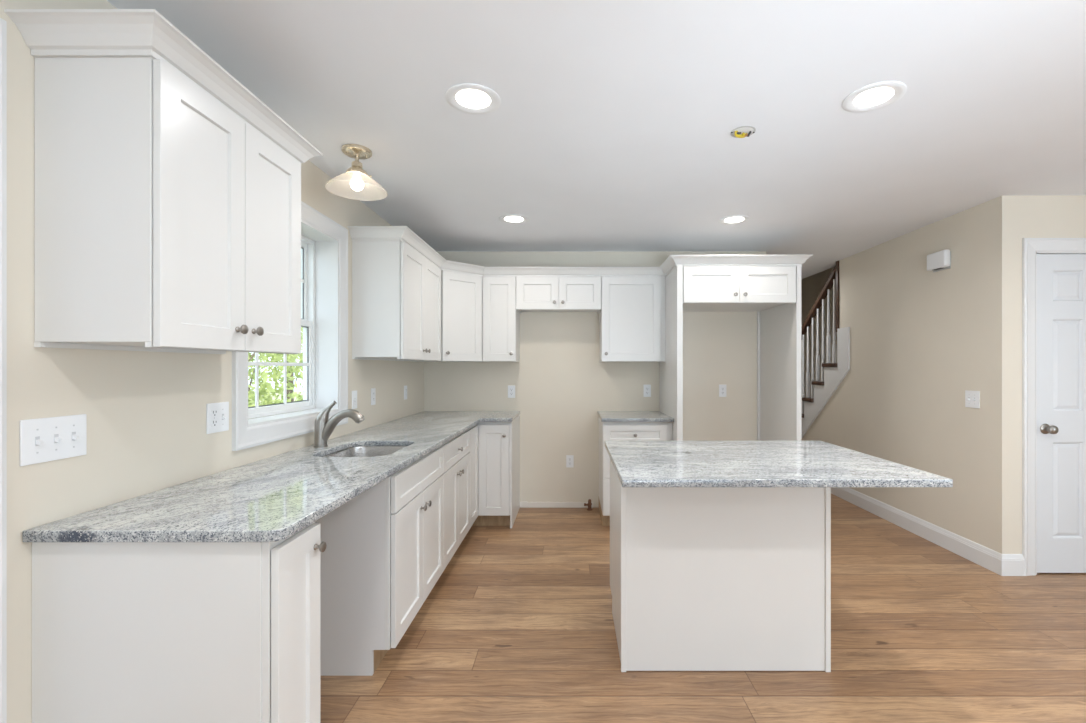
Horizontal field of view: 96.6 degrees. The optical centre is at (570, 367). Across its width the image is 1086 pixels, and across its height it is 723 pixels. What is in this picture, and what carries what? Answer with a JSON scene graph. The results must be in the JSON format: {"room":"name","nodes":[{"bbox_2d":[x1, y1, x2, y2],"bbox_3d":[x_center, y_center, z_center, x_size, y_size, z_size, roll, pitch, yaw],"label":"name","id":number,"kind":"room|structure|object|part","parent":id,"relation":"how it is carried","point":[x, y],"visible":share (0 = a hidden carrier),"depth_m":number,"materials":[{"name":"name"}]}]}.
{"room":"kitchen","nodes":[
{"label":"kitchen","id":0,"kind":"room"},
{"bbox_2d":[0,0,423,722],"bbox_3d":[-1.497,0.114,0.010,0.200,2.438,9.420,0,0,0],"label":"wall","id":1,"kind":"structure","parent":0,"point":[145,411],"depth_m":1.42,"materials":[{"name":"beige paint"}]},
{"bbox_2d":[0,18,6,722],"bbox_3d":[-1.482,0.243,0.646,0.209,2.179,1.070,0,0,0],"label":"trim","id":2,"kind":"structure","parent":1,"relation":"attached to","point":[3,24],"depth_m":1.17,"materials":[{"name":"white paint"}]},
{"bbox_2d":[19,414,86,465],"bbox_3d":[-1.387,0.192,1.305,0.019,0.117,0.166,0,0,0],"label":"light switch","id":3,"kind":"object","parent":1,"relation":"attached to","point":[41,440],"visible":1,"depth_m":1.29,"materials":[{"name":"white plastic"}]},
{"bbox_2d":[4,9,322,353],"bbox_3d":[-1.211,-0.468,1.594,0.370,0.830,0.808,0,0,0],"label":"upper cabinet","id":4,"kind":"object","parent":1,"relation":"attached to","point":[167,193],"visible":1,"depth_m":1.26,"materials":[{"name":"white paint"}]},
{"bbox_3d":[-1.211,-0.845,1.594,0.370,0.076,0.808,0,0,0],"label":"crown","id":5,"kind":"part","parent":4,"relation":"part of","materials":[{"name":"white paint"}]},
{"bbox_3d":[-1.079,-0.429,1.421,0.019,0.748,0.326,0,0,0],"label":"door","id":6,"kind":"part","parent":4,"relation":"part of","materials":[{"name":"white paint"}]},
{"bbox_3d":[-1.054,-0.122,1.547,0.030,0.031,0.031,0,0,0],"label":"knob","id":7,"kind":"part","parent":4,"relation":"part of","materials":[{"name":"silver metal"}]},
{"bbox_3d":[-1.054,-0.122,1.625,0.030,0.031,0.031,0,0,0],"label":"knob","id":8,"kind":"part","parent":4,"relation":"part of","materials":[{"name":"silver metal"}]},
{"bbox_3d":[-1.079,-0.429,1.751,0.019,0.748,0.326,0,0,0],"label":"door","id":9,"kind":"part","parent":4,"relation":"part of","materials":[{"name":"white paint"}]},
{"bbox_2d":[206,402,228,433],"bbox_3d":[-1.387,0.197,1.907,0.019,0.117,0.116,0,0,0],"label":"outlet","id":10,"kind":"object","parent":1,"relation":"attached to","point":[217,414],"visible":1,"depth_m":1.90,"materials":[{"name":"white plastic"}]},
{"bbox_2d":[211,419,217,426],"bbox_3d":[-1.390,0.216,1.884,0.002,0.028,0.033,0,0,0],"label":"socket","id":11,"kind":"object","parent":10,"relation":"attached to","point":[214,422],"depth_m":1.88,"materials":[{"name":"white plastic"}]},
{"bbox_2d":[211,409,217,416],"bbox_3d":[-1.390,0.177,1.884,0.002,0.028,0.033,0,0,0],"label":"socket","id":12,"kind":"object","parent":10,"relation":"attached to","point":[214,412],"depth_m":1.88,"materials":[{"name":"white plastic"}]},
{"bbox_2d":[232,201,347,450],"bbox_3d":[-1.486,-0.255,2.490,0.216,1.197,1.001,0,0,0],"label":"window","id":13,"kind":"structure","parent":1,"relation":"in","point":[324,242],"depth_m":2.86,"materials":[{"name":"white paint"}]},
{"bbox_2d":[248,352,308,407],"bbox_3d":[-1.544,-0.022,2.491,0.009,0.442,0.704,0,0,0],"label":"grille","id":14,"kind":"object","parent":13,"relation":"attached to","point":[286,404],"depth_m":2.60,"materials":[{"name":"white plastic"}]},
{"bbox_3d":[-1.551,-0.025,2.490,0.026,0.504,0.760,0,0,0],"label":"sash","id":15,"kind":"part","parent":13,"relation":"part of","materials":[{"name":"white plastic"}]},
{"bbox_3d":[-1.563,-0.255,2.490,0.062,1.000,0.804,0,0,0],"label":"vinyl frame","id":16,"kind":"part","parent":13,"relation":"part of","materials":[{"name":"white plastic"}]},
{"bbox_3d":[-1.579,-0.488,2.490,0.026,0.494,0.760,0,0,0],"label":"sash","id":17,"kind":"part","parent":13,"relation":"part of","materials":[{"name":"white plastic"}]},
{"bbox_2d":[352,390,356,408],"bbox_3d":[-1.387,0.207,3.110,0.019,0.117,0.070,0,0,0],"label":"light switch","id":18,"kind":"object","parent":1,"relation":"attached to","point":[354,393],"visible":0.98,"depth_m":3.10,"materials":[{"name":"white plastic"}]},
{"bbox_2d":[371,388,375,404],"bbox_3d":[-1.393,0.205,3.405,0.008,0.117,0.070,0,0,0],"label":"wall outlet","id":19,"kind":"object","parent":1,"relation":"attached to","point":[373,390],"visible":1,"depth_m":3.40,"materials":[{"name":"white plastic"}]},
{"bbox_2d":[352,241,440,360],"bbox_3d":[-1.218,-0.430,3.534,0.356,0.754,0.909,0,0,0],"label":"upper cabinet","id":20,"kind":"object","parent":1,"relation":"attached to","point":[396,290],"visible":1,"depth_m":3.08,"materials":[{"name":"white paint"}]},
{"bbox_3d":[-1.079,-0.429,3.308,0.019,0.748,0.450,0,0,0],"label":"door","id":21,"kind":"part","parent":20,"relation":"part of","materials":[{"name":"white paint"}]},
{"bbox_3d":[-1.079,-0.429,3.761,0.019,0.748,0.450,0,0,0],"label":"door","id":22,"kind":"part","parent":20,"relation":"part of","materials":[{"name":"white paint"}]},
{"bbox_2d":[347,226,812,276],"bbox_3d":[0.212,-0.845,3.947,3.584,0.076,1.179,0,0,-15],"label":"crown molding","id":23,"kind":"structure","parent":20,"relation":"attached to","point":[404,234],"depth_m":3.84,"materials":[{"name":"white paint"}]},
{"bbox_2d":[404,385,406,399],"bbox_3d":[-1.393,0.211,4.070,0.008,0.117,0.070,0,0,0],"label":"wall outlet","id":24,"kind":"object","parent":1,"relation":"attached to","point":[405,387],"visible":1,"depth_m":4.06,"materials":[{"name":"white plastic"}]},
{"bbox_2d":[424,251,766,506],"bbox_3d":[0.233,0.114,4.660,3.259,2.438,0.120,0,0,0],"label":"wall","id":25,"kind":"structure","parent":0,"point":[559,379],"depth_m":4.60,"materials":[{"name":"beige paint"}]},
{"bbox_2d":[404,270,482,361],"bbox_3d":[-1.091,-0.430,4.293,0.609,0.754,0.612,0,0,0],"label":"upper cabinet","id":26,"kind":"object","parent":25,"relation":"attached to","point":[461,294],"visible":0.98,"depth_m":4.13,"materials":[{"name":"white paint"}]},
{"bbox_3d":[-0.930,-0.429,4.133,0.019,0.748,0.387,0,0,45],"label":"door","id":27,"kind":"part","parent":26,"relation":"part of","materials":[{"name":"white paint"}]},
{"bbox_2d":[483,277,519,361],"bbox_3d":[-0.637,-0.430,4.421,0.298,0.754,0.356,0,0,0],"label":"upper cabinet","id":28,"kind":"object","parent":25,"relation":"attached to","point":[501,319],"visible":0.97,"depth_m":4.27,"materials":[{"name":"white paint"}]},
{"bbox_2d":[508,386,514,397],"bbox_3d":[-0.566,0.230,4.596,0.070,0.117,0.008,0,0,0],"label":"wall outlet","id":29,"kind":"object","parent":25,"relation":"attached to","point":[511,389],"visible":1,"depth_m":4.59,"materials":[{"name":"white plastic"}]},
{"bbox_2d":[520,501,592,507],"bbox_3d":[-0.137,1.304,4.596,0.700,0.056,0.008,0,0,0],"label":"baseboard","id":30,"kind":"structure","parent":25,"relation":"attached to","point":[525,504],"depth_m":4.59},
{"bbox_2d":[516,277,600,313],"bbox_3d":[-0.109,-0.660,4.421,0.756,0.294,0.356,0,0,0],"label":"upper cabinet","id":31,"kind":"object","parent":25,"relation":"attached to","point":[533,294],"visible":1,"depth_m":4.27,"materials":[{"name":"white paint"}]},
{"bbox_3d":[-0.297,-0.659,4.282,0.374,0.288,0.019,0,0,0],"label":"door","id":32,"kind":"part","parent":31,"relation":"part of","materials":[{"name":"white paint"}]},
{"bbox_3d":[0.079,-0.659,4.282,0.374,0.288,0.019,0,0,0],"label":"door","id":33,"kind":"part","parent":31,"relation":"part of","materials":[{"name":"white paint"}]},
{"bbox_2d":[566,455,573,466],"bbox_3d":[-0.010,0.893,4.596,0.070,0.117,0.008,0,0,0],"label":"wall outlet","id":34,"kind":"object","parent":25,"relation":"attached to","point":[569,458],"visible":1,"depth_m":4.59,"materials":[{"name":"white plastic"}]},
{"bbox_2d":[599,277,665,361],"bbox_3d":[0.555,-0.430,4.421,0.571,0.754,0.356,0,0,0],"label":"upper cabinet","id":35,"kind":"object","parent":25,"relation":"attached to","point":[632,315],"visible":1,"depth_m":4.28,"materials":[{"name":"white paint"}]},
{"bbox_2d":[643,385,650,396],"bbox_3d":[0.725,0.221,4.596,0.070,0.117,0.008,0,0,0],"label":"wall outlet","id":36,"kind":"object","parent":25,"relation":"attached to","point":[646,388],"visible":1,"depth_m":4.59,"materials":[{"name":"white plastic"}]},
{"bbox_2d":[719,385,725,396],"bbox_3d":[1.444,0.221,4.596,0.070,0.117,0.008,0,0,0],"label":"wall outlet","id":37,"kind":"object","parent":25,"relation":"attached to","point":[722,388],"visible":1,"depth_m":4.59,"materials":[{"name":"white plastic"}]},
{"bbox_2d":[107,0,1085,278],"bbox_3d":[1.850,-1.205,1.750,7.100,0.200,12.900,0,0,0],"label":"ceiling","id":38,"kind":"structure","parent":0,"point":[612,125],"depth_m":2.04,"materials":[{"name":"white paint"}]},
{"bbox_2d":[325,144,386,200],"bbox_3d":[-1.087,-1.000,2.454,0.290,0.208,0.290,0,0,0],"label":"ceiling lamp","id":39,"kind":"object","parent":38,"relation":"attached to","point":[355,184],"visible":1,"depth_m":2.45,"materials":[{"name":"white glass"}]},
{"bbox_3d":[-1.087,-0.940,2.454,0.290,0.087,0.290,0,0,0],"label":"lamp shade","id":40,"kind":"part","parent":39,"relation":"part of","materials":[{"name":"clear glass"}]},
{"bbox_3d":[-1.087,-0.944,2.454,0.062,0.087,0.062,0,0,0],"label":"bulb","id":41,"kind":"part","parent":39,"relation":"part of","materials":[{"name":"white glass"}]},
{"bbox_2d":[445,83,500,113],"bbox_3d":[-0.402,-1.101,1.988,0.224,0.008,0.224,0,0,0],"label":"recessed light","id":42,"kind":"object","parent":38,"relation":"in","point":[471,98],"visible":1,"depth_m":1.98,"materials":[{"name":"white plastic"}]},
{"bbox_2d":[499,214,528,223],"bbox_3d":[-0.424,-1.101,3.594,0.224,0.008,0.224,0,0,0],"label":"recessed light","id":43,"kind":"object","parent":38,"relation":"in","point":[510,218],"visible":1,"depth_m":3.58,"materials":[{"name":"white"}]},
{"bbox_2d":[719,215,749,224],"bbox_3d":[1.221,-1.101,3.610,0.224,0.008,0.224,0,0,0],"label":"recessed light","id":44,"kind":"object","parent":38,"relation":"in","point":[734,219],"visible":1,"depth_m":3.60,"materials":[{"name":"white"}]},
{"bbox_2d":[730,126,755,137],"bbox_3d":[0.805,-1.093,2.262,0.112,0.028,0.112,0,0,0],"label":"junction box","id":45,"kind":"object","parent":38,"relation":"attached to","point":[743,131],"visible":1,"depth_m":2.25,"materials":[{"name":"white plastic"}]},
{"bbox_2d":[842,81,906,112],"bbox_3d":[1.236,-1.101,1.974,0.224,0.008,0.224,0,0,0],"label":"recessed light","id":46,"kind":"object","parent":38,"relation":"in","point":[875,96],"visible":1,"depth_m":1.96,"materials":[{"name":"white"}]},
{"bbox_2d":[320,494,1085,722],"bbox_3d":[1.850,1.393,1.750,7.100,0.120,12.900,0,0,0],"label":"floor","id":47,"kind":"structure","parent":0,"point":[518,626],"depth_m":2.28,"materials":[{"name":"brown wood"}]},
{"bbox_2d":[32,522,326,722],"bbox_3d":[-1.064,0.889,1.366,0.664,0.886,0.232,0,0,0],"label":"base cabinet","id":48,"kind":"object","parent":47,"relation":"on","point":[123,632],"visible":0.9,"depth_m":1.25,"materials":[{"name":"white paint"}]},
{"bbox_3d":[-0.794,0.834,1.369,0.019,0.774,0.226,0,0,0],"label":"frame","id":49,"kind":"part","parent":48,"relation":"part of","materials":[{"name":"white paint"}]},
{"bbox_3d":[-0.771,0.846,1.363,0.019,0.744,0.212,0,0,0],"label":"door","id":50,"kind":"part","parent":48,"relation":"part of","materials":[{"name":"white paint"}]},
{"bbox_3d":[-0.747,0.534,1.438,0.030,0.031,0.031,0,0,0],"label":"knob","id":51,"kind":"part","parent":48,"relation":"part of","materials":[{"name":"silver metal"}]},
{"bbox_2d":[315,447,442,675],"bbox_3d":[-1.064,0.889,2.489,0.664,0.886,0.801,0,0,0],"label":"base cabinet","id":52,"kind":"object","parent":47,"relation":"on","point":[382,558],"visible":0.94,"depth_m":2.09,"materials":[{"name":"white paint"}]},
{"bbox_3d":[-0.771,0.929,2.293,0.019,0.578,0.394,0,0,0],"label":"door","id":53,"kind":"part","parent":52,"relation":"part of","materials":[{"name":"white paint"}]},
{"bbox_3d":[-0.794,0.834,2.489,0.019,0.774,0.801,0,0,0],"label":"frame","id":54,"kind":"part","parent":52,"relation":"part of","materials":[{"name":"white paint"}]},
{"bbox_3d":[-0.771,0.553,2.491,0.019,0.159,0.790,0,0,0],"label":"false drawer","id":55,"kind":"part","parent":52,"relation":"part of","materials":[{"name":"white paint"}]},
{"bbox_3d":[-0.771,0.929,2.689,0.019,0.578,0.394,0,0,0],"label":"door","id":56,"kind":"part","parent":52,"relation":"part of","materials":[{"name":"white paint"}]},
{"bbox_2d":[440,430,469,570],"bbox_3d":[-1.064,0.889,3.269,0.664,0.886,0.758,0,0,0],"label":"base cabinet","id":57,"kind":"object","parent":47,"relation":"on","point":[456,452],"visible":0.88,"depth_m":3.20,"materials":[{"name":"white paint"}]},
{"bbox_3d":[-0.771,0.929,3.080,0.019,0.578,0.374,0,0,0],"label":"door","id":58,"kind":"part","parent":57,"relation":"part of","materials":[{"name":"white paint"}]},
{"bbox_3d":[-0.771,0.553,3.269,0.019,0.159,0.752,0,0,0],"label":"drawer","id":59,"kind":"part","parent":57,"relation":"part of","materials":[{"name":"white paint"}]},
{"bbox_3d":[-0.771,0.929,3.458,0.019,0.578,0.374,0,0,0],"label":"door","id":60,"kind":"part","parent":57,"relation":"part of","materials":[{"name":"white paint"}]},
{"bbox_2d":[468,415,519,527],"bbox_3d":[-0.942,0.889,4.124,0.908,0.886,0.950,0,0,0],"label":"base cabinet","id":61,"kind":"object","parent":47,"relation":"on","point":[494,446],"visible":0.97,"depth_m":3.97,"materials":[{"name":"white paint"}]},
{"bbox_2d":[22,411,519,541],"bbox_3d":[-0.940,0.430,2.913,0.913,0.030,3.372,0,0,0],"label":"countertop","id":62,"kind":"structure","parent":61,"relation":"on","point":[271,499],"depth_m":1.57,"materials":[{"name":"stone"}]},
{"bbox_2d":[313,401,364,447],"bbox_3d":[-1.211,0.294,2.525,0.262,0.242,0.068,0,0,0],"label":"faucet","id":63,"kind":"object","parent":62,"relation":"on","point":[323,427],"visible":1,"depth_m":2.50,"materials":[{"name":"silver metal"}]},
{"bbox_3d":[-1.279,0.237,2.525,0.106,0.128,0.058,0,0,0],"label":"lever","id":64,"kind":"part","parent":63,"relation":"part of","materials":[{"name":"silver metal"}]},
{"bbox_3d":[-1.203,0.305,2.525,0.239,0.173,0.052,0,0,0],"label":"spout","id":65,"kind":"part","parent":63,"relation":"part of","materials":[{"name":"silver metal"}]},
{"bbox_2d":[323,446,406,456],"bbox_3d":[-1.050,0.545,2.490,0.398,0.196,0.518,0,0,0],"label":"sink","id":66,"kind":"object","parent":62,"relation":"in","point":[360,451],"visible":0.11,"depth_m":2.73,"materials":[{"name":"silver metal"}]},
{"bbox_3d":[-0.771,0.846,3.808,0.019,0.744,0.312,0,0,0],"label":"door","id":67,"kind":"part","parent":61,"relation":"part of","materials":[{"name":"white paint"}]},
{"bbox_3d":[-0.635,0.846,3.978,0.252,0.744,0.019,0,0,0],"label":"door","id":68,"kind":"part","parent":61,"relation":"part of","materials":[{"name":"white paint"}]},
{"bbox_3d":[-0.496,0.889,4.294,0.016,0.886,0.610,0,0,0],"label":"panel","id":69,"kind":"part","parent":61,"relation":"part of","materials":[{"name":"white paint"}]},
{"bbox_2d":[584,499,591,510],"bbox_3d":[0.162,1.282,4.520,0.079,0.099,0.052,0,0,0],"label":"stub","id":70,"kind":"object","parent":47,"relation":"on","point":[589,504],"visible":1,"depth_m":4.51,"materials":[{"name":"metal"}]},
{"bbox_2d":[599,418,672,525],"bbox_3d":[0.551,0.889,4.269,0.579,0.886,0.660,0,0,0],"label":"base cabinet","id":71,"kind":"object","parent":47,"relation":"on","point":[608,431],"visible":0.35,"depth_m":3.97,"materials":[{"name":"white paint"}]},
{"bbox_3d":[0.526,1.065,3.978,0.523,0.305,0.019,0,0,0],"label":"drawer","id":72,"kind":"part","parent":71,"relation":"part of","materials":[{"name":"white paint"}]},
{"bbox_3d":[0.526,0.773,3.978,0.523,0.274,0.019,0,0,0],"label":"drawer","id":73,"kind":"part","parent":71,"relation":"part of","materials":[{"name":"white paint"}]},
{"bbox_3d":[0.526,0.553,3.978,0.523,0.159,0.019,0,0,0],"label":"drawer","id":74,"kind":"part","parent":71,"relation":"part of","materials":[{"name":"white paint"}]},
{"bbox_2d":[597,411,673,421],"bbox_3d":[0.546,0.430,4.272,0.592,0.030,0.654,0,0,0],"label":"countertop","id":75,"kind":"structure","parent":71,"relation":"on","point":[605,416],"depth_m":4.09,"materials":[{"name":"stone"}]},
{"bbox_2d":[659,266,682,440],"bbox_3d":[0.864,0.263,4.215,0.044,2.139,0.769,0,0,0],"label":"panel","id":76,"kind":"object","parent":47,"relation":"on","point":[670,371],"visible":0.4,"depth_m":3.93,"materials":[{"name":"white paint"}]},
{"bbox_2d":[610,460,830,671],"bbox_3d":[0.677,0.889,2.417,0.918,0.886,0.611,0,0,0],"label":"base cabinet","id":77,"kind":"object","parent":47,"relation":"on","point":[702,578],"visible":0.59,"depth_m":2.12,"materials":[{"name":"white paint"}]},
{"bbox_3d":[0.228,0.834,2.423,0.018,0.774,0.598,0,0,0],"label":"panel","id":78,"kind":"part","parent":77,"relation":"part of","materials":[{"name":"white paint"}]},
{"bbox_2d":[605,441,952,486],"bbox_3d":[0.804,0.430,2.265,1.228,0.030,0.953,0,0,0],"label":"countertop","id":79,"kind":"structure","parent":77,"relation":"on","point":[635,463],"depth_m":2.04,"materials":[{"name":"stone"}]},
{"bbox_2d":[683,266,795,440],"bbox_3d":[1.338,0.263,4.198,0.902,2.139,0.802,0,0,0],"label":"wall cabinet","id":80,"kind":"object","parent":47,"relation":"on","point":[757,289],"visible":0.98,"depth_m":3.83,"materials":[{"name":"white paint"}]},
{"bbox_3d":[1.114,-0.659,3.837,0.444,0.288,0.019,0,0,0],"label":"door","id":81,"kind":"part","parent":80,"relation":"part of","materials":[{"name":"white paint"}]},
{"bbox_3d":[1.562,-0.659,3.837,0.444,0.288,0.019,0,0,0],"label":"door","id":82,"kind":"part","parent":80,"relation":"part of","materials":[{"name":"white paint"}]},
{"bbox_2d":[760,266,800,440],"bbox_3d":[1.809,0.263,4.215,0.038,2.139,0.769,0,0,0],"label":"panel","id":83,"kind":"object","parent":47,"relation":"on","point":[780,326],"visible":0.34,"depth_m":4.09,"materials":[{"name":"white paint"}]},
{"bbox_2d":[801,261,849,438],"bbox_3d":[3.265,0.107,5.381,1.060,2.495,2.506,0,0,0],"label":"staircase","id":84,"kind":"structure","parent":47,"relation":"on","point":[832,374],"depth_m":5.27,"materials":[{"name":"white paint"}]},
{"bbox_3d":[2.800,-0.470,5.794,0.068,1.342,1.612,0,0,0],"label":"handrail","id":85,"kind":"part","parent":84,"relation":"part of","materials":[{"name":"brown wood"}]},
{"bbox_3d":[2.800,-0.736,5.008,0.090,0.737,0.043,0,0,0],"label":"half post","id":86,"kind":"part","parent":84,"relation":"part of","materials":[{"name":"brown wood"}]},
{"bbox_2d":[801,202,985,546],"bbox_3d":[3.335,-1.267,5.612,1.130,5.200,5.016,0,0,0],"label":"wall","id":87,"kind":"structure","parent":0,"point":[918,335],"depth_m":3.85,"materials":[{"name":"beige paint"}]},
{"bbox_2d":[831,487,1023,575],"bbox_3d":[2.829,1.266,5.544,0.151,0.135,4.912,0,0,0],"label":"baseboard","id":88,"kind":"structure","parent":87,"relation":"attached to","point":[1001,564],"depth_m":3.59,"materials":[{"name":"white paint"}]},
{"bbox_2d":[927,250,950,271],"bbox_3d":[2.742,-0.792,3.600,0.056,0.134,0.184,0,0,0],"label":"door chime","id":89,"kind":"object","parent":87,"relation":"attached to","point":[941,260],"visible":1,"depth_m":3.57,"materials":[{"name":"white plastic"}]},
{"bbox_2d":[965,390,979,407],"bbox_3d":[2.760,0.219,3.330,0.019,0.117,0.116,0,0,0],"label":"light switch","id":90,"kind":"object","parent":87,"relation":"attached to","point":[972,398],"visible":1,"depth_m":3.33,"materials":[{"name":"white plastic"}]},
{"bbox_2d":[986,196,1085,553],"bbox_3d":[4.035,0.114,3.164,2.530,2.438,0.120,0,0,0],"label":"wall","id":91,"kind":"structure","parent":0,"point":[1009,219],"depth_m":3.10,"materials":[{"name":"beige paint"}]},
{"bbox_2d":[1022,238,1085,575],"bbox_3d":[3.380,0.252,3.133,0.962,2.160,0.178,0,0,0],"label":"door","id":92,"kind":"structure","parent":91,"relation":"in","point":[1053,269],"depth_m":3.11,"materials":[{"name":"white paint"}]},
{"bbox_3d":[3.055,0.395,3.079,0.066,0.066,0.069,0,0,0],"label":"knob","id":93,"kind":"part","parent":92,"relation":"part of","materials":[{"name":"silver metal"}]},
{"label":"outside","id":94,"kind":"structure","parent":0,"visible":0},
{"bbox_2d":[251,391,302,410],"bbox_3d":[-20.810,2.043,17.000,38.380,0.180,46.000,0,0,0],"label":"ground","id":95,"kind":"structure","parent":94,"point":[273,397],"depth_m":32.53,"materials":[{"name":"white"}]},
{"bbox_2d":[248,327,302,418],"bbox_3d":[-5.191,-1.097,7.502,3.223,6.121,3.324,0,0,0],"label":"tree","id":96,"kind":"object","parent":95,"relation":"on","point":[266,387],"visible":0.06,"depth_m":7.60,"materials":[{"name":"green plant"}]},
{"bbox_2d":[248,330,302,403],"bbox_3d":[-10.395,-2.097,14.624,4.927,8.108,4.948,0,0,0],"label":"tree","id":97,"kind":"object","parent":95,"relation":"on","point":[261,359],"visible":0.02,"depth_m":15.05,"materials":[{"name":"green plant"}]},
{"bbox_2d":[249,333,302,404],"bbox_3d":[-6.615,-1.372,11.278,3.712,6.657,3.726,0,0,0],"label":"tree","id":98,"kind":"object","parent":95,"relation":"on","point":[275,355],"visible":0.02,"depth_m":10.54,"materials":[{"name":"green plant"}]}
]}

